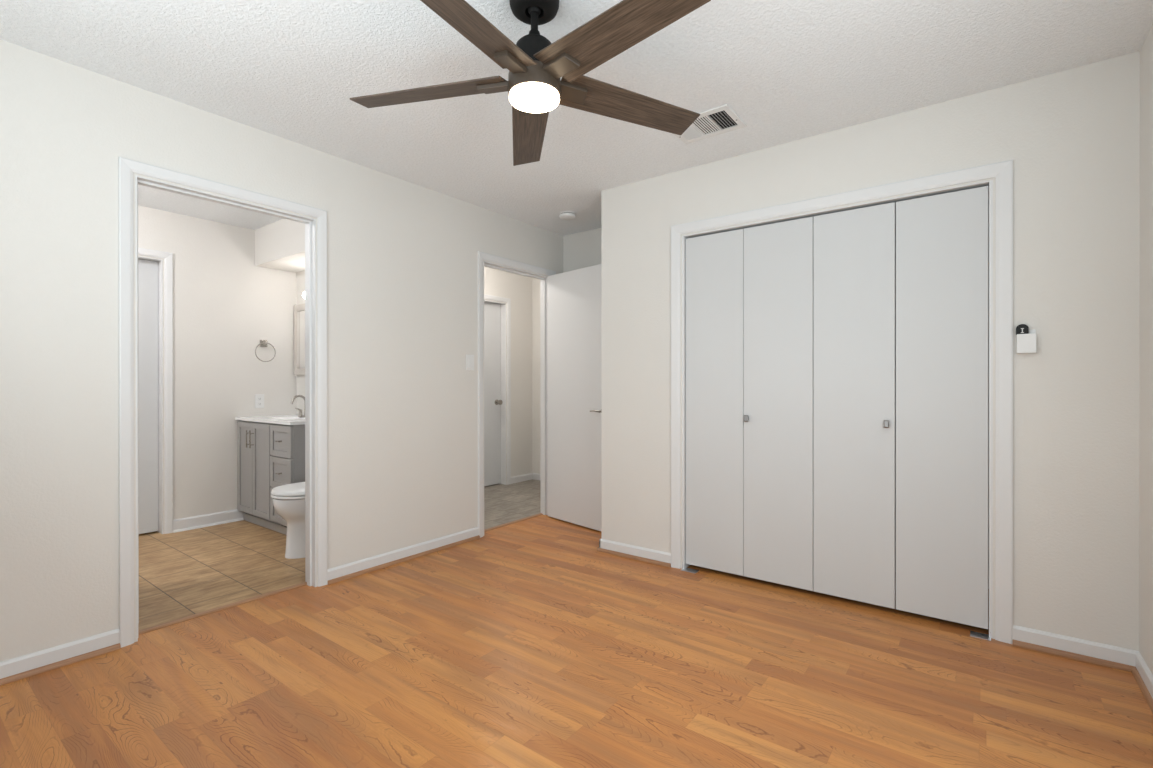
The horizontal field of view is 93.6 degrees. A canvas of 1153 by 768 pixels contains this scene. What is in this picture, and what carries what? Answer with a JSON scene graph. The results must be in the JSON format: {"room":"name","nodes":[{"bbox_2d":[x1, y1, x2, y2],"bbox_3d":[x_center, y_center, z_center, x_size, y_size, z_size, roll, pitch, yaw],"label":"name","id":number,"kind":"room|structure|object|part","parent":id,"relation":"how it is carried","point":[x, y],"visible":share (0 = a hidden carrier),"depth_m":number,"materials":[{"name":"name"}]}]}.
{"room":"empty bedroom","nodes":[
{"label":"empty bedroom","id":0,"kind":"room"},
{"bbox_2d":[138,205,296,533],"bbox_3d":[-3.427,-0.087,3.764,0.110,2.440,3.080,0,0,37],"label":"wall","id":1,"kind":"structure","parent":0,"point":[224,304],"depth_m":4.37,"materials":[{"name":"paint"}]},
{"bbox_2d":[138,259,158,533],"bbox_3d":[-3.421,0.095,3.834,0.035,2.047,0.742,0,0,37],"label":"door","id":2,"kind":"structure","parent":1,"relation":"in","point":[147,270],"depth_m":4.07,"materials":[{"name":"white paint"}]},
{"bbox_2d":[138,256,162,533],"bbox_3d":[-3.391,0.098,3.812,0.110,2.070,0.758,0,0,37],"label":"trim","id":3,"kind":"structure","parent":1,"relation":"attached to","point":[160,261],"depth_m":4.09,"materials":[{"name":"white paint"}]},
{"bbox_2d":[138,248,172,533],"bbox_3d":[-3.341,0.068,3.774,0.015,2.129,0.876,0,0,37],"label":"trim","id":4,"kind":"structure","parent":1,"relation":"attached to","point":[168,257],"depth_m":4.10,"materials":[{"name":"white paint"}]},
{"bbox_2d":[173,509,242,529],"bbox_3d":[-2.931,1.085,4.320,0.012,0.094,0.488,0,0,37],"label":"baseboard","id":5,"kind":"structure","parent":1,"relation":"attached to","point":[188,522],"depth_m":4.30,"materials":[{"name":"white paint"}]},
{"bbox_2d":[173,518,243,532],"bbox_3d":[-2.925,1.124,4.316,0.026,0.016,0.488,0,0,37],"label":"trim","id":6,"kind":"structure","parent":1,"relation":"attached to","point":[239,519],"depth_m":4.30,"materials":[{"name":"white paint"}]},
{"bbox_2d":[255,394,263,407],"bbox_3d":[-2.706,0.146,4.621,0.008,0.118,0.074,0,0,37],"label":"wall outlet","id":7,"kind":"object","parent":1,"relation":"attached to","point":[259,398],"visible":1,"depth_m":4.62,"materials":[{"name":"white plastic"}]},
{"bbox_2d":[255,340,275,361],"bbox_3d":[-2.672,-0.283,4.635,0.045,0.191,0.168,0,0,37],"label":"towel ring","id":8,"kind":"object","parent":1,"relation":"attached to","point":[263,343],"visible":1,"depth_m":4.63,"materials":[{"name":"silver metal"}]},
{"bbox_2d":[255,219,304,272],"bbox_3d":[-1.885,-1.155,4.172,1.860,0.307,0.348,0,0,37],"label":"soffit","id":9,"kind":"structure","parent":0,"point":[279,245],"depth_m":4.37,"materials":[{"name":"paint"}]},
{"bbox_2d":[0,39,562,661],"bbox_3d":[-1.065,-0.088,3.623,0.110,2.440,5.320,0,0,37],"label":"wall","id":10,"kind":"structure","parent":0,"point":[402,255],"depth_m":2.43,"materials":[{"name":"paint"}]},
{"bbox_2d":[0,629,119,678],"bbox_3d":[-2.260,1.084,1.940,0.012,0.060,0.972,0,0,37],"label":"baseboard","id":11,"kind":"structure","parent":10,"relation":"attached to","point":[10,667],"depth_m":2.17,"materials":[{"name":"white paint"}]},
{"bbox_2d":[0,643,120,685],"bbox_3d":[-2.254,1.124,1.936,0.025,0.021,0.972,0,0,37],"label":"trim","id":12,"kind":"structure","parent":10,"relation":"attached to","point":[29,673],"depth_m":2.16,"materials":[{"name":"brown wood"}]},
{"bbox_2d":[138,453,138,622],"bbox_3d":[-2.332,0.101,2.708,0.762,2.005,0.035,0,0,37],"label":"door","id":13,"kind":"structure","parent":10,"relation":"in","point":[138,453],"depth_m":2.49,"materials":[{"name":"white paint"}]},
{"bbox_2d":[138,582,306,634],"bbox_3d":[-1.770,1.129,2.756,0.046,0.008,0.789,0,0,37],"label":"trim","id":14,"kind":"structure","parent":10,"relation":"attached to","point":[217,609],"depth_m":2.70,"materials":[{"name":"brown wood"}]},
{"bbox_2d":[118,157,327,647],"bbox_3d":[-1.689,0.078,2.693,0.015,2.110,0.920,0,0,37],"label":"trim","id":15,"kind":"structure","parent":10,"relation":"attached to","point":[126,167],"depth_m":2.36,"materials":[{"name":"white paint"}]},
{"bbox_2d":[136,175,315,641],"bbox_3d":[-1.738,0.108,2.731,0.110,2.051,0.802,0,0,37],"label":"trim","id":16,"kind":"structure","parent":10,"relation":"attached to","point":[310,224],"depth_m":3.02,"materials":[{"name":"white paint"}]},
{"bbox_2d":[328,527,478,579],"bbox_3d":[-1.067,1.082,3.520,0.012,0.060,1.147,0,0,37],"label":"baseboard","id":17,"kind":"structure","parent":10,"relation":"attached to","point":[356,566],"depth_m":3.43,"materials":[{"name":"white paint"}]},
{"bbox_2d":[328,535,479,584],"bbox_3d":[-1.062,1.121,3.516,0.025,0.021,1.147,0,0,37],"label":"trim","id":18,"kind":"structure","parent":10,"relation":"attached to","point":[404,559],"depth_m":3.42,"materials":[{"name":"brown wood"}]},
{"bbox_2d":[466,354,473,369],"bbox_3d":[-0.767,-0.156,3.917,0.011,0.114,0.074,0,0,37],"label":"light switch","id":19,"kind":"object","parent":10,"relation":"attached to","point":[469,358],"visible":1,"depth_m":3.91,"materials":[{"name":"white plastic"}]},
{"bbox_2d":[484,261,547,514],"bbox_3d":[-0.501,0.107,4.371,0.110,2.047,0.777,0,0,37],"label":"trim","id":20,"kind":"structure","parent":10,"relation":"attached to","point":[543,279],"depth_m":4.67,"materials":[{"name":"white paint"}]},
{"bbox_2d":[478,251,555,537],"bbox_3d":[-0.451,0.077,4.333,0.015,2.106,0.895,0,0,37],"label":"trim","id":21,"kind":"structure","parent":10,"relation":"attached to","point":[482,256],"depth_m":3.99,"materials":[{"name":"white paint"}]},
{"bbox_2d":[547,264,601,530],"bbox_3d":[0.019,0.103,4.314,0.150,2.030,0.772,0,0,-42],"label":"door","id":22,"kind":"structure","parent":10,"relation":"in","point":[574,394],"depth_m":4.32,"materials":[{"name":"paint"}]},
{"bbox_2d":[296,271,304,414],"bbox_3d":[-1.746,-0.089,4.356,1.860,2.440,0.110,0,0,37],"label":"wall","id":23,"kind":"structure","parent":0,"point":[300,276],"depth_m":4.83,"materials":[{"name":"paint"}]},
{"bbox_2d":[294,303,304,374],"bbox_3d":[-2.156,-0.391,4.576,0.900,0.625,0.032,0,0,37],"label":"framed mirror","id":24,"kind":"object","parent":23,"relation":"attached to","point":[299,310],"visible":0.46,"depth_m":4.79,"materials":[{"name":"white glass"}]},
{"bbox_2d":[299,310,304,367],"bbox_3d":[-2.155,-0.391,4.577,0.788,0.513,0.006,0,0,37],"label":"mirror glass","id":25,"kind":"object","parent":24,"relation":"attached to","point":[301,312],"depth_m":4.77,"materials":[{"name":"white"}]},
{"bbox_2d":[484,267,531,484],"bbox_3d":[-1.232,-0.091,5.559,0.110,2.440,2.430,0,0,37],"label":"wall","id":26,"kind":"structure","parent":0,"point":[515,287],"depth_m":6.22,"materials":[{"name":"paint"}]},
{"bbox_2d":[484,302,502,485],"bbox_3d":[-1.060,0.113,5.788,0.109,2.009,0.746,0,0,37],"label":"door","id":27,"kind":"structure","parent":26,"relation":"in","point":[493,402],"depth_m":5.99,"materials":[{"name":"white paint"}]},
{"bbox_3d":[-0.863,0.204,6.021,0.074,0.060,0.060,0,0,37],"label":"knob","id":28,"kind":"part","parent":27,"relation":"part of","materials":[{"name":"silver metal"}]},
{"bbox_2d":[484,294,510,484],"bbox_3d":[-1.060,0.114,5.788,0.110,2.030,0.762,0,0,37],"label":"trim","id":29,"kind":"structure","parent":26,"relation":"attached to","point":[503,305],"depth_m":6.08,"materials":[{"name":"white paint"}]},
{"bbox_2d":[511,473,531,483],"bbox_3d":[-0.635,1.090,6.250,0.012,0.078,0.367,0,0,37],"label":"baseboard","id":30,"kind":"structure","parent":26,"relation":"attached to","point":[525,477],"depth_m":6.24,"materials":[{"name":"white paint"}]},
{"bbox_2d":[532,278,539,478],"bbox_3d":[-0.015,-0.092,6.094,1.190,2.440,0.110,0,0,37],"label":"wall","id":31,"kind":"structure","parent":0,"point":[535,282],"depth_m":6.38,"materials":[{"name":"paint"}]},
{"bbox_2d":[533,473,539,479],"bbox_3d":[-0.046,1.089,6.043,1.178,0.078,0.012,0,0,37],"label":"baseboard","id":32,"kind":"structure","parent":31,"relation":"attached to","point":[536,476],"depth_m":6.36,"materials":[{"name":"white paint"}]},
{"bbox_2d":[0,479,1152,767],"bbox_3d":[-0.769,1.162,3.283,6.373,0.060,5.510,0,0,37],"label":"floor","id":33,"kind":"structure","parent":0,"point":[525,643],"depth_m":2.09,"materials":[{"name":"brown wood"}]},
{"bbox_2d":[237,420,304,534],"bbox_3d":[-2.304,0.714,4.382,0.932,0.834,0.519,0,0,37],"label":"bathroom vanity","id":34,"kind":"object","parent":33,"relation":"on","point":[270,456],"visible":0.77,"depth_m":4.19,"materials":[{"name":"grey paint"}]},
{"bbox_3d":[-2.692,0.675,4.402,0.282,0.730,0.018,0,0,37],"label":"door","id":35,"kind":"part","parent":34,"relation":"part of","materials":[{"name":"grey paint"}]},
{"bbox_3d":[-2.568,0.437,4.276,0.011,0.140,0.033,0,0,37],"label":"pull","id":36,"kind":"part","parent":34,"relation":"part of","materials":[{"name":"silver metal"}]},
{"bbox_3d":[-2.457,0.675,4.224,0.299,0.730,0.018,0,0,37],"label":"door","id":37,"kind":"part","parent":34,"relation":"part of","materials":[{"name":"grey paint"}]},
{"bbox_3d":[-2.405,1.101,4.233,0.910,0.059,0.012,0,0,37],"label":"moulding","id":38,"kind":"part","parent":34,"relation":"part of","materials":[{"name":"grey paint"}]},
{"bbox_2d":[235,414,304,424],"bbox_3d":[-2.290,0.324,4.386,0.954,0.100,0.497,0,0,37],"label":"countertop","id":39,"kind":"structure","parent":34,"relation":"on","point":[275,419],"depth_m":4.27,"materials":[{"name":"stone"}]},
{"bbox_2d":[290,395,304,416],"bbox_3d":[-2.267,0.181,4.429,0.237,0.186,0.146,0,0,37],"label":"faucet","id":40,"kind":"object","parent":39,"relation":"on","point":[296,396],"visible":0.65,"depth_m":4.46,"materials":[{"name":"silver metal"}]},
{"bbox_3d":[-2.315,0.236,4.524,0.062,0.077,0.040,0,0,13],"label":"handle","id":41,"kind":"part","parent":40,"relation":"part of","materials":[{"name":"silver metal"}]},
{"bbox_3d":[-2.199,0.913,4.030,0.327,0.253,0.018,0,0,37],"label":"drawer","id":42,"kind":"part","parent":34,"relation":"part of","materials":[{"name":"grey paint"}]},
{"bbox_3d":[-2.199,0.664,4.030,0.327,0.231,0.018,0,0,37],"label":"drawer","id":43,"kind":"part","parent":34,"relation":"part of","materials":[{"name":"grey paint"}]},
{"bbox_3d":[-2.199,0.426,4.029,0.327,0.232,0.018,0,0,37],"label":"drawer","id":44,"kind":"part","parent":34,"relation":"part of","materials":[{"name":"grey paint"}]},
{"bbox_2d":[271,482,304,558],"bbox_3d":[-1.705,0.739,3.763,0.450,0.784,0.766,0,0,37],"label":"toilet","id":45,"kind":"object","parent":33,"relation":"on","point":[288,500],"visible":0.26,"depth_m":3.50,"materials":[{"name":"ceramic"}]},
{"bbox_3d":[-1.777,0.723,3.668,0.380,0.018,0.528,0,0,37],"label":"seat","id":46,"kind":"part","parent":45,"relation":"part of","materials":[{"name":"white plastic"}]},
{"bbox_3d":[-1.774,0.692,3.672,0.380,0.036,0.537,0,0,37],"label":"lid","id":47,"kind":"part","parent":45,"relation":"part of","materials":[{"name":"white plastic"}]},
{"bbox_2d":[484,513,542,531],"bbox_3d":[-0.532,1.127,4.396,0.046,0.008,0.764,0,0,37],"label":"trim","id":48,"kind":"structure","parent":33,"relation":"on","point":[539,514],"depth_m":4.38,"materials":[{"name":"brown wood"}]},
{"bbox_2d":[681,565,699,573],"bbox_3d":[0.688,1.118,3.280,0.097,0.026,0.062,0,0,37],"label":"bracket","id":49,"kind":"object","parent":33,"relation":"on","point":[686,569],"visible":1,"depth_m":3.27,"materials":[{"name":"silver metal"}]},
{"bbox_2d":[970,631,990,640],"bbox_3d":[1.814,1.118,2.430,0.075,0.026,0.062,0,0,37],"label":"bracket","id":50,"kind":"object","parent":33,"relation":"on","point":[972,633],"visible":0.96,"depth_m":2.43,"materials":[{"name":"silver metal"}]},
{"bbox_2d":[0,0,1152,235],"bbox_3d":[-0.771,-1.358,3.280,6.373,0.100,5.510,0,0,37],"label":"ceiling","id":51,"kind":"structure","parent":0,"point":[790,70],"depth_m":2.23,"materials":[{"name":"white paint"}]},
{"bbox_2d":[350,0,710,165],"bbox_3d":[-0.141,-1.133,1.810,1.269,0.346,1.267,0,0,37],"label":"ceiling fan","id":52,"kind":"object","parent":51,"relation":"hanging from","point":[536,65],"visible":1,"depth_m":1.78,"materials":[{"name":"brown wood"}]},
{"bbox_3d":[-0.506,-1.026,1.908,0.575,0.006,0.151,-2,14,10],"label":"blade","id":53,"kind":"part","parent":52,"relation":"part of","materials":[{"name":"brown wood"}]},
{"bbox_3d":[-0.317,-1.026,1.518,0.151,0.006,0.575,16,9,27],"label":"blade","id":54,"kind":"part","parent":52,"relation":"part of","materials":[{"name":"brown wood"}]},
{"bbox_3d":[-0.194,-1.027,2.208,0.151,0.006,0.575,-14,0,-8],"label":"blade","id":55,"kind":"part","parent":52,"relation":"part of","materials":[{"name":"brown wood"}]},
{"bbox_2d":[509,82,559,112],"bbox_3d":[-0.143,-0.972,1.843,0.172,0.023,0.172,0,0,37],"label":"diffuser","id":56,"kind":"object","parent":52,"relation":"attached to","point":[531,97],"depth_m":1.81,"materials":[{"name":"white glass"}]},
{"bbox_3d":[0.112,-1.026,1.577,0.151,0.006,0.575,19,-11,-42],"label":"blade","id":57,"kind":"part","parent":52,"relation":"part of","materials":[{"name":"brown wood"}]},
{"bbox_3d":[0.189,-1.027,2.004,0.575,0.006,0.151,2,-15,-26],"label":"blade","id":58,"kind":"part","parent":52,"relation":"part of","materials":[{"name":"brown wood"}]},
{"bbox_2d":[559,211,575,219],"bbox_3d":[-0.068,-1.291,4.165,0.132,0.036,0.132,0,0,37],"label":"smoke detector","id":59,"kind":"object","parent":51,"relation":"attached to","point":[566,215],"visible":1,"depth_m":4.12,"materials":[{"name":"white plastic"}]},
{"bbox_2d":[674,104,746,143],"bbox_3d":[0.648,-1.302,2.729,0.335,0.011,0.266,0,0,37],"label":"ceiling vent","id":60,"kind":"object","parent":51,"relation":"in","point":[722,119],"visible":0.77,"depth_m":2.72,"materials":[{"name":"white plastic"}]},
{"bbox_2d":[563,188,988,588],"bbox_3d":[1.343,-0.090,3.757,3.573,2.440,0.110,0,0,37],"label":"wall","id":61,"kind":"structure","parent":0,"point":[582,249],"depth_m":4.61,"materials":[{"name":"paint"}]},
{"bbox_2d":[601,51,1139,650],"bbox_3d":[1.222,-0.089,2.939,2.561,2.440,0.100,0,0,37],"label":"wall","id":62,"kind":"structure","parent":0,"point":[1071,137],"depth_m":2.32,"materials":[{"name":"paint"}]},
{"bbox_2d":[597,547,670,566],"bbox_3d":[0.363,1.121,3.510,0.551,0.021,0.025,0,0,37],"label":"trim","id":63,"kind":"structure","parent":62,"relation":"attached to","point":[634,557],"depth_m":3.49,"materials":[{"name":"brown wood"}]},
{"bbox_2d":[599,539,670,562],"bbox_3d":[0.372,1.081,3.512,0.539,0.060,0.012,0,0,37],"label":"baseboard","id":64,"kind":"structure","parent":62,"relation":"attached to","point":[605,544],"depth_m":3.50,"materials":[{"name":"white paint"}]},
{"bbox_2d":[686,217,812,590],"bbox_3d":[0.963,0.106,3.097,0.734,1.991,0.057,0,0,37],"label":"door","id":65,"kind":"structure","parent":62,"relation":"in","point":[749,291],"depth_m":3.08,"materials":[{"name":"white paint"}]},
{"bbox_3d":[0.821,0.106,3.220,0.359,1.991,0.030,0,0,37],"label":"panel","id":66,"kind":"part","parent":65,"relation":"part of","materials":[{"name":"white paint"}]},
{"bbox_3d":[0.967,0.195,3.075,0.022,0.038,0.027,0,0,37],"label":"knob","id":67,"kind":"part","parent":65,"relation":"part of","materials":[{"name":"silver metal"}]},
{"bbox_3d":[1.115,0.106,2.999,0.373,1.991,0.030,0,0,37],"label":"panel","id":68,"kind":"part","parent":65,"relation":"part of","materials":[{"name":"white paint"}]},
{"bbox_2d":[682,180,992,638],"bbox_3d":[1.277,0.112,2.897,1.509,2.038,0.100,0,0,37],"label":"trim","id":69,"kind":"structure","parent":62,"relation":"attached to","point":[989,183],"depth_m":2.63,"materials":[{"name":"white paint"}]},
{"bbox_2d":[671,160,1012,643],"bbox_3d":[1.242,0.078,2.852,1.647,2.107,0.015,0,0,37],"label":"trim","id":70,"kind":"structure","parent":62,"relation":"attached to","point":[1002,172],"depth_m":2.39,"materials":[{"name":"white paint"}]},
{"bbox_2d":[813,186,987,628],"bbox_3d":[1.553,0.106,2.651,0.739,1.991,0.057,0,0,37],"label":"door","id":71,"kind":"structure","parent":62,"relation":"in","point":[900,289],"depth_m":2.62,"materials":[{"name":"white paint"}]},
{"bbox_3d":[1.416,0.106,2.772,0.375,1.991,0.030,0,0,37],"label":"panel","id":72,"kind":"part","parent":71,"relation":"part of","materials":[{"name":"white paint"}]},
{"bbox_3d":[1.522,0.196,2.656,0.022,0.038,0.027,0,0,37],"label":"knob","id":73,"kind":"part","parent":71,"relation":"part of","materials":[{"name":"silver metal"}]},
{"bbox_3d":[1.713,0.106,2.548,0.360,1.991,0.030,0,0,37],"label":"panel","id":74,"kind":"part","parent":71,"relation":"part of","materials":[{"name":"white paint"}]},
{"bbox_2d":[1017,329,1035,353],"bbox_3d":[1.929,-0.183,2.321,0.064,0.102,0.034,0,0,37],"label":"remote holder","id":75,"kind":"object","parent":62,"relation":"attached to","point":[1026,343],"visible":1,"depth_m":2.31,"materials":[{"name":"white plastic"}]},
{"bbox_2d":[1016,324,1028,334],"bbox_3d":[1.917,-0.203,2.327,0.042,0.109,0.020,0,0,37],"label":"remote","id":76,"kind":"object","parent":75,"relation":"in","point":[1022,328],"visible":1,"depth_m":2.32,"materials":[{"name":"black plastic"}]},
{"bbox_2d":[1012,639,1135,671],"bbox_3d":[2.047,1.121,2.240,0.377,0.021,0.025,0,0,37],"label":"trim","id":77,"kind":"structure","parent":62,"relation":"attached to","point":[1111,664],"depth_m":2.23,"materials":[{"name":"brown wood"}]},
{"bbox_2d":[1013,625,1138,666],"bbox_3d":[2.055,1.081,2.241,0.389,0.060,0.012,0,0,37],"label":"baseboard","id":78,"kind":"structure","parent":62,"relation":"attached to","point":[1042,638],"depth_m":2.23,"materials":[{"name":"white paint"}]},
{"bbox_2d":[1139,24,1152,673],"bbox_3d":[1.438,-0.086,1.009,0.110,2.440,4.163,0,0,37],"label":"wall","id":79,"kind":"structure","parent":0,"point":[1146,51],"depth_m":2.05,"materials":[{"name":"paint"}]},
{"bbox_2d":[1132,668,1152,712],"bbox_3d":[1.193,1.123,0.797,0.025,0.021,3.306,0,0,37],"label":"trim","id":80,"kind":"structure","parent":79,"relation":"attached to","point":[1139,680],"depth_m":1.99,"materials":[{"name":"brown wood"}]},
{"bbox_2d":[1136,652,1152,697],"bbox_3d":[1.202,1.084,0.798,0.012,0.060,3.320,0,0,37],"label":"baseboard","id":81,"kind":"structure","parent":79,"relation":"attached to","point":[1143,669],"depth_m":2.01,"materials":[{"name":"white paint"}]}
]}

